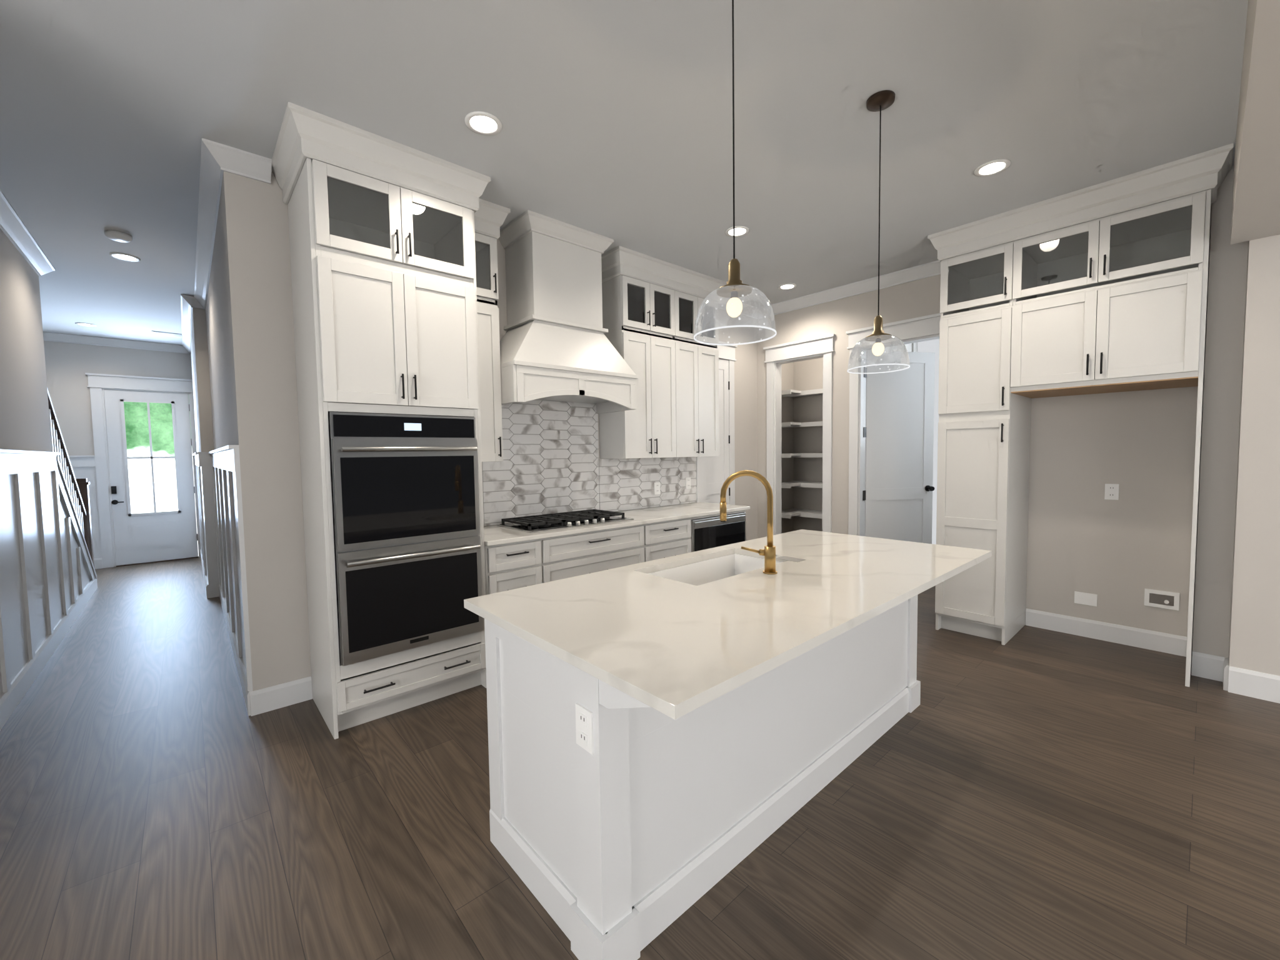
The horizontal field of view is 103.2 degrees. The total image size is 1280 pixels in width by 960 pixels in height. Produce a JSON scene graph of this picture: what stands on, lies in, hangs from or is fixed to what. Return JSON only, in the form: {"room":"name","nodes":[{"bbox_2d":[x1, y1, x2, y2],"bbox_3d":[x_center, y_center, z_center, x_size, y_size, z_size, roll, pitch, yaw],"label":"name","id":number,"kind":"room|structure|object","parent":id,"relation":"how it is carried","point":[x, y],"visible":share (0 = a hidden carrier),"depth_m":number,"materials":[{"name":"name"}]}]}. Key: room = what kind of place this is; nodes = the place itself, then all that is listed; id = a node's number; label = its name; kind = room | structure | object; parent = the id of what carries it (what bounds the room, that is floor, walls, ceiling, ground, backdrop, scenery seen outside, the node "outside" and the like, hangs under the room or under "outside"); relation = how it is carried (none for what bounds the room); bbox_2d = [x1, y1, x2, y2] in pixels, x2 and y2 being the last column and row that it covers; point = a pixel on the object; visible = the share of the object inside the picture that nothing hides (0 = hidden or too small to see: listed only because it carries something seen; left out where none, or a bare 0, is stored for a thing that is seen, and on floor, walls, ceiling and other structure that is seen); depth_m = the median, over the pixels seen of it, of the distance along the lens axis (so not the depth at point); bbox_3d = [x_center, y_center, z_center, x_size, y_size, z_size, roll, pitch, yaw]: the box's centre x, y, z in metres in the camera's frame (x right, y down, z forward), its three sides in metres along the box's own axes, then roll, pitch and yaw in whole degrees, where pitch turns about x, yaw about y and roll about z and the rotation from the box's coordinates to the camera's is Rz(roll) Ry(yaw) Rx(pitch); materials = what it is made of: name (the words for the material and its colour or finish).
{"room":"kitchen","nodes":[
{"label":"kitchen","id":0,"kind":"room"},
{"bbox_2d":[0,228,97,627],"bbox_3d":[-4.330,-0.219,3.498,0.160,3.080,5.797,-4,4,-42],"label":"wall","id":1,"kind":"structure","parent":0,"point":[24,420],"depth_m":3.79,"materials":[{"name":"grey paint"}]},
{"bbox_2d":[46,386,94,566],"bbox_3d":[-5.652,0.167,5.006,0.124,2.188,1.977,-4,4,-42],"label":"stair railing","id":2,"kind":"object","parent":1,"relation":"on","point":[79,490],"visible":0.38,"depth_m":5.22,"materials":[{"name":"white wood"}]},
{"bbox_2d":[43,340,191,455],"bbox_3d":[-7.267,-0.354,6.855,2.360,3.080,0.120,-4,4,-42],"label":"wall","id":3,"kind":"structure","parent":0,"point":[68,365],"depth_m":6.69,"materials":[{"name":"grey paint"}]},
{"bbox_2d":[85,372,200,568],"bbox_3d":[-6.887,-0.138,7.175,1.160,2.604,0.162,-4,4,-42],"label":"door frame","id":4,"kind":"structure","parent":3,"relation":"attached to","point":[97,382],"depth_m":6.85,"materials":[{"name":"white paint"}]},
{"bbox_2d":[103,389,198,566],"bbox_3d":[-6.872,-0.035,7.164,0.854,2.400,0.144,-4,4,-42],"label":"front door","id":5,"kind":"structure","parent":3,"relation":"in","point":[140,538],"depth_m":7.14,"materials":[{"name":"white paint"}]},
{"bbox_2d":[190,181,237,451],"bbox_3d":[-4.353,-0.309,5.202,0.220,3.080,6.230,-4,4,-42],"label":"wall","id":6,"kind":"structure","parent":0,"point":[212,367],"depth_m":4.13,"materials":[{"name":"grey paint"}]},
{"bbox_2d":[222,170,757,691],"bbox_3d":[-0.403,-0.328,4.473,4.940,3.080,0.120,-4,4,-42],"label":"wall","id":7,"kind":"structure","parent":0,"point":[260,292],"depth_m":2.89,"materials":[{"name":"grey paint"}]},
{"bbox_2d":[0,138,940,353],"bbox_3d":[-2.694,-1.823,5.162,7.060,0.100,8.410,-4,4,-42],"label":"crown molding","id":8,"kind":"structure","parent":7,"relation":"attached to","point":[217,159],"depth_m":4.02,"materials":[{"name":"white paint"}]},
{"bbox_2d":[476,295,503,461],"bbox_3d":[-1.156,-0.659,3.470,0.271,1.068,0.348,-4,4,-42],"label":"upper cabinet","id":9,"kind":"object","parent":7,"relation":"attached to","point":[488,319],"depth_m":3.38,"materials":[{"name":"grey paint"}]},
{"bbox_2d":[498,210,638,413],"bbox_3d":[-0.598,-1.187,3.820,1.070,1.290,0.538,-4,4,-42],"label":"range hood","id":10,"kind":"object","parent":7,"relation":"attached to","point":[556,344],"visible":0.9,"depth_m":3.65,"materials":[{"name":"white paint"}]},
{"bbox_2d":[481,399,696,526],"bbox_3d":[-0.372,-0.196,4.419,2.658,0.979,0.008,-4,4,-42],"label":"backsplash","id":11,"kind":"structure","parent":7,"relation":"attached to","point":[552,462],"depth_m":4.19,"materials":[{"name":"grey tile"}]},
{"bbox_2d":[653,482,659,494],"bbox_3d":[0.167,0.082,4.900,0.075,0.115,0.009,-4,4,-42],"label":"outlet","id":12,"kind":"object","parent":11,"relation":"attached to","point":[657,488],"depth_m":4.90,"materials":[{"name":"white plastic"}]},
{"bbox_2d":[685,477,691,488],"bbox_3d":[0.494,0.031,5.191,0.075,0.115,0.009,-4,4,-42],"label":"outlet","id":13,"kind":"object","parent":11,"relation":"attached to","point":[687,479],"depth_m":5.19,"materials":[{"name":"white plastic"}]},
{"bbox_2d":[598,325,684,458],"bbox_3d":[0.002,-0.730,4.504,0.661,1.068,0.348,-4,4,-42],"label":"upper cabinet","id":14,"kind":"object","parent":7,"relation":"attached to","point":[654,429],"depth_m":4.35,"materials":[{"name":"grey paint"}]},
{"bbox_2d":[681,338,719,456],"bbox_3d":[0.411,-0.756,4.868,0.662,1.068,0.348,-4,4,-42],"label":"upper cabinet","id":15,"kind":"object","parent":7,"relation":"attached to","point":[700,361],"depth_m":4.77,"materials":[{"name":"grey paint"}]},
{"bbox_2d":[702,358,730,504],"bbox_3d":[0.825,-0.086,5.484,0.450,2.437,0.023,-4,4,-42],"label":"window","id":16,"kind":"structure","parent":7,"relation":"in","point":[715,472],"depth_m":5.52,"materials":[{"name":"white paint"}]},
{"bbox_2d":[696,341,737,504],"bbox_3d":[0.828,-0.171,5.472,0.690,2.624,0.042,-4,4,-42],"label":"door frame","id":17,"kind":"structure","parent":7,"relation":"attached to","point":[726,352],"depth_m":5.60,"materials":[{"name":"white paint"}]},
{"bbox_2d":[0,0,1248,344],"bbox_3d":[-0.541,-1.866,3.483,12.000,0.100,14.020,-4,4,-42],"label":"ceiling","id":18,"kind":"structure","parent":0,"point":[615,116],"depth_m":2.42,"materials":[{"name":"grey paint"}]},
{"bbox_2d":[75,322,96,326],"bbox_3d":[-6.634,-1.859,6.072,0.176,0.008,0.176,-4,4,-42],"label":"recessed light","id":19,"kind":"object","parent":18,"relation":"in","point":[85,324],"visible":0.98,"depth_m":6.07,"materials":[{"name":"white"}]},
{"bbox_2d":[104,230,131,242],"bbox_3d":[-3.773,-1.758,3.669,0.140,0.039,0.140,-4,4,-42],"label":"smoke detector","id":20,"kind":"object","parent":18,"relation":"attached to","point":[118,236],"visible":1,"depth_m":3.64,"materials":[{"name":"white plastic"}]},
{"bbox_2d":[109,252,140,261],"bbox_3d":[-4.140,-1.790,4.078,0.176,0.008,0.176,-4,4,-42],"label":"recessed light","id":21,"kind":"object","parent":18,"relation":"in","point":[125,257],"visible":1,"depth_m":4.08,"materials":[{"name":"white"}]},
{"bbox_2d":[151,330,182,337],"bbox_3d":[-6.112,-1.891,6.605,0.350,0.015,0.200,-4,4,-42],"label":"recessed light","id":22,"kind":"object","parent":18,"relation":"in","point":[159,333],"visible":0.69,"depth_m":6.56,"materials":[{"name":"white"}]},
{"bbox_2d":[465,111,501,135],"bbox_3d":[-0.772,-1.756,2.502,0.176,0.008,0.176,-4,4,-42],"label":"recessed light","id":23,"kind":"object","parent":18,"relation":"in","point":[483,123],"visible":1,"depth_m":2.50,"materials":[{"name":"white"}]},
{"bbox_2d":[693,0,776,345],"bbox_3d":[0.308,-1.105,1.668,0.273,1.251,0.273,-4,4,-42],"label":"pendant light","id":24,"kind":"object","parent":18,"relation":"hanging from","point":[734,289],"visible":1,"depth_m":1.66,"materials":[{"name":"clear glass"}]},
{"bbox_2d":[725,225,749,236],"bbox_3d":[0.722,-1.845,3.768,0.176,0.008,0.176,-4,4,-42],"label":"recessed light","id":25,"kind":"object","parent":18,"relation":"in","point":[740,230],"visible":0.9,"depth_m":3.76,"materials":[{"name":"white"}]},
{"bbox_2d":[778,283,796,289],"bbox_3d":[1.466,-1.924,5.049,0.176,0.008,0.176,-4,4,-42],"label":"recessed light","id":26,"kind":"object","parent":18,"relation":"in","point":[787,286],"visible":1,"depth_m":5.05,"materials":[{"name":"white"}]},
{"bbox_2d":[847,90,909,373],"bbox_3d":[1.135,-1.156,2.406,0.273,1.251,0.273,-4,4,-42],"label":"pendant light","id":27,"kind":"object","parent":18,"relation":"hanging from","point":[880,101],"visible":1,"depth_m":2.39,"materials":[{"name":"clear glass"}]},
{"bbox_2d":[974,158,1010,176],"bbox_3d":[2.058,-1.823,2.964,0.176,0.008,0.176,-4,4,-42],"label":"recessed light","id":28,"kind":"object","parent":18,"relation":"in","point":[992,167],"visible":1,"depth_m":2.96,"materials":[{"name":"white"}]},
{"bbox_2d":[1230,0,1279,244],"bbox_3d":[0.272,-1.391,-0.033,8.490,0.500,0.230,-4,4,-42],"label":"ceiling beam","id":29,"kind":"structure","parent":18,"relation":"attached to","point":[1255,209],"depth_m":1.91,"materials":[{"name":"grey paint"}]},
{"bbox_2d":[0,556,1279,959],"bbox_3d":[-0.494,1.289,3.650,12.000,0.060,14.020,-4,4,-42],"label":"floor","id":30,"kind":"structure","parent":0,"point":[1029,793],"depth_m":1.98,"materials":[{"name":"brown wood"}]},
{"bbox_2d":[271,101,490,739],"bbox_3d":[-1.453,-0.234,2.995,0.990,3.080,0.683,-4,4,-42],"label":"tall cabinet","id":31,"kind":"object","parent":30,"relation":"on","point":[382,250],"visible":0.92,"depth_m":2.72,"materials":[{"name":"white paint"}]},
{"bbox_2d":[328,411,483,666],"bbox_3d":[-1.419,0.281,2.992,0.752,1.290,0.668,-4,4,-42],"label":"double oven","id":32,"kind":"object","parent":31,"relation":"in","point":[405,510],"visible":0.98,"depth_m":2.74,"materials":[{"name":"silver metal"}]},
{"bbox_2d":[484,538,546,594],"bbox_3d":[-0.995,0.831,3.484,0.391,0.888,0.628,-4,4,-42],"label":"base cabinet","id":33,"kind":"object","parent":30,"relation":"on","point":[512,565],"depth_m":3.24,"materials":[{"name":"grey paint"}]},
{"bbox_2d":[544,523,649,582],"bbox_3d":[-0.507,0.800,3.920,0.920,0.888,0.628,-4,4,-42],"label":"base cabinet","id":34,"kind":"object","parent":30,"relation":"on","point":[570,555],"depth_m":3.65,"materials":[{"name":"grey paint"}]},
{"bbox_2d":[483,502,749,546],"bbox_3d":[-0.150,0.318,4.210,2.663,0.030,0.643,-4,4,-42],"label":"countertop","id":35,"kind":"structure","parent":34,"relation":"on","point":[495,535],"depth_m":3.95,"materials":[{"name":"stone"}]},
{"bbox_2d":[497,509,633,533],"bbox_3d":[-0.553,0.301,3.873,0.900,0.050,0.510,-4,4,-42],"label":"cooktop","id":36,"kind":"object","parent":35,"relation":"in","point":[545,522],"visible":1,"depth_m":3.76,"materials":[{"name":"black metal"}]},
{"bbox_2d":[646,516,694,560],"bbox_3d":[0.040,0.766,4.408,0.547,0.888,0.628,-4,4,-42],"label":"base cabinet","id":37,"kind":"object","parent":30,"relation":"on","point":[669,538],"depth_m":4.16,"materials":[{"name":"grey paint"}]},
{"bbox_2d":[690,512,745,552],"bbox_3d":[0.563,0.527,4.788,0.750,0.410,0.530,-4,4,-42],"label":"microwave","id":38,"kind":"object","parent":37,"relation":"in","point":[709,532],"visible":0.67,"depth_m":4.55,"materials":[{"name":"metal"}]},
{"bbox_2d":[484,579,946,959],"bbox_3d":[0.574,0.871,2.274,2.260,0.889,0.930,-4,4,-42],"label":"kitchen island","id":39,"kind":"object","parent":30,"relation":"on","point":[672,739],"depth_m":1.66,"materials":[{"name":"paint"}]},
{"bbox_2d":[463,529,991,721],"bbox_3d":[0.576,0.413,2.217,2.310,0.030,1.070,-4,4,-42],"label":"island countertop","id":40,"kind":"structure","parent":39,"relation":"on","point":[674,648],"depth_m":1.70,"materials":[{"name":"white stone"}]},
{"bbox_2d":[646,551,781,584],"bbox_3d":[0.371,0.531,2.380,0.760,0.242,0.410,-4,4,-42],"label":"sink","id":41,"kind":"object","parent":40,"relation":"in","point":[697,570],"depth_m":2.62,"materials":[{"name":"white ceramic"}]},
{"bbox_2d":[720,470,777,574],"bbox_3d":[0.472,0.177,2.206,0.244,0.442,0.061,0,3,23],"label":"faucet","id":42,"kind":"object","parent":40,"relation":"on","point":[768,552],"visible":1,"depth_m":2.17,"materials":[{"name":"gold metal"}]},
{"bbox_2d":[935,298,1031,644],"bbox_3d":[2.727,-0.044,4.022,0.658,2.468,0.460,-4,4,-42],"label":"tall cabinet","id":43,"kind":"object","parent":30,"relation":"on","point":[984,428],"depth_m":3.80,"materials":[{"name":"grey paint"}]},
{"bbox_2d":[781,362,793,533],"bbox_3d":[1.663,-0.481,6.786,1.230,3.080,0.120,-4,4,-42],"label":"wall","id":44,"kind":"structure","parent":0,"point":[787,369],"depth_m":7.05,"materials":[{"name":"grey paint"}]},
{"bbox_2d":[793,342,917,531],"bbox_3d":[2.697,-0.489,6.657,0.120,3.080,1.690,-4,4,-42],"label":"wall","id":45,"kind":"structure","parent":0,"point":[805,375],"depth_m":6.99,"materials":[{"name":"grey paint"}]},
{"bbox_2d":[781,388,822,518],"bbox_3d":[2.411,-0.329,6.407,0.648,1.645,1.446,-4,4,-42],"label":"shelves","id":46,"kind":"object","parent":45,"relation":"attached to","point":[789,513],"visible":0.31,"depth_m":6.57,"materials":[{"name":"white paint"}]},
{"bbox_2d":[867,343,913,351],"bbox_3d":[2.703,-0.435,5.624,1.230,3.080,0.100,-4,4,-42],"label":"wall","id":47,"kind":"structure","parent":0,"point":[910,347],"depth_m":5.87,"materials":[{"name":"grey paint"}]},
{"bbox_2d":[757,203,1211,654],"bbox_3d":[2.606,-0.386,4.720,0.120,3.080,3.520,-4,4,-42],"label":"wall","id":48,"kind":"structure","parent":0,"point":[1126,549],"depth_m":3.81,"materials":[{"name":"grey paint"}]},
{"bbox_2d":[763,333,835,534],"bbox_3d":[1.777,-0.198,5.630,0.162,2.634,0.850,-4,4,-42],"label":"door frame","id":49,"kind":"structure","parent":48,"relation":"attached to","point":[820,347],"depth_m":5.60,"materials":[{"name":"white paint"}]},
{"bbox_2d":[845,313,940,536],"bbox_3d":[2.500,-0.166,4.822,0.162,2.634,1.060,-4,4,-42],"label":"door frame","id":50,"kind":"structure","parent":48,"relation":"attached to","point":[925,328],"depth_m":5.08,"materials":[{"name":"white paint"}]},
{"bbox_2d":[1074,591,1097,606],"bbox_3d":[3.380,0.901,3.846,0.006,0.090,0.130,-4,4,-42],"label":"outlet","id":51,"kind":"object","parent":48,"relation":"attached to","point":[1082,598],"depth_m":3.84,"materials":[{"name":"white plastic"}]},
{"bbox_2d":[1012,260,1207,398],"bbox_3d":[3.166,-0.942,3.467,0.658,0.628,0.898,-4,4,-42],"label":"upper cabinet","id":52,"kind":"object","parent":48,"relation":"attached to","point":[1104,302],"depth_m":3.21,"materials":[{"name":"grey paint"}]},
{"bbox_2d":[1104,483,1119,499],"bbox_3d":[3.450,0.086,3.709,0.009,0.115,0.075,-4,4,-42],"label":"outlet","id":53,"kind":"object","parent":48,"relation":"attached to","point":[1111,490],"depth_m":3.71,"materials":[{"name":"white plastic"}]},
{"bbox_2d":[1144,588,1179,610],"bbox_3d":[3.637,0.834,3.537,0.029,0.120,0.170,-4,4,-42],"label":"outlet box","id":54,"kind":"object","parent":48,"relation":"attached to","point":[1162,599],"depth_m":3.54,"materials":[{"name":"white plastic"}]},
{"bbox_2d":[1192,165,1279,675],"bbox_3d":[4.652,-0.273,2.023,0.670,3.080,3.228,-4,4,-42],"label":"wall","id":55,"kind":"structure","parent":0,"point":[1237,612],"depth_m":2.94,"materials":[{"name":"grey paint"}]},
{"bbox_2d":[249,608,1279,716],"bbox_3d":[1.858,1.240,1.947,4.835,0.150,6.750,-4,4,-42],"label":"baseboard","id":56,"kind":"structure","parent":55,"relation":"attached to","point":[1250,684],"depth_m":3.13,"materials":[{"name":"white paint"}]},
{"label":"outside","id":57,"kind":"structure","parent":0,"visible":0},
{"bbox_2d":[123,401,198,555],"bbox_3d":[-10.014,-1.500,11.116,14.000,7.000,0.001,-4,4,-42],"label":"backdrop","id":58,"kind":"structure","parent":57,"point":[142,462],"depth_m":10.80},
{"bbox_3d":[-5.758,-0.188,3.311,0.120,3.080,7.420,-4,4,-42],"label":"wall","id":59,"kind":"structure","parent":0,"visible":0},
{"bbox_2d":[0,449,69,730],"bbox_3d":[-3.633,0.585,2.881,0.045,1.520,3.900,-4,4,-42],"label":"wainscoting","id":60,"kind":"structure","parent":59,"relation":"attached to","point":[34,625],"depth_m":3.39,"materials":[{"name":"white paint"}]},
{"bbox_2d":[68,455,102,569],"bbox_3d":[-7.642,0.455,6.440,1.055,1.520,0.045,-4,4,-42],"label":"wainscoting","id":61,"kind":"structure","parent":59,"relation":"attached to","point":[83,466],"depth_m":6.76,"materials":[{"name":"white paint"}]},
{"bbox_2d":[192,451,214,598],"bbox_3d":[-5.507,0.428,6.362,0.065,1.520,3.006,-4,4,-42],"label":"wainscoting","id":62,"kind":"structure","parent":59,"relation":"attached to","point":[206,557],"depth_m":5.30,"materials":[{"name":"white paint"}]},
{"bbox_2d":[205,445,252,716],"bbox_3d":[-3.328,0.518,4.058,0.050,1.520,3.350,-4,4,-42],"label":"wainscoting","id":63,"kind":"structure","parent":59,"relation":"attached to","point":[222,464],"depth_m":3.62,"materials":[{"name":"white paint"}]},
{"bbox_3d":[3.948,-0.432,5.228,2.560,3.080,2.150,-4,4,-42],"label":"wall","id":64,"kind":"structure","parent":0,"visible":0},
{"bbox_2d":[862,350,934,543],"bbox_3d":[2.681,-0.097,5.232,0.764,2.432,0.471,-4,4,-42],"label":"hall door","id":65,"kind":"structure","parent":64,"relation":"in","point":[898,432],"depth_m":5.24,"materials":[{"name":"white paint"}]}
]}

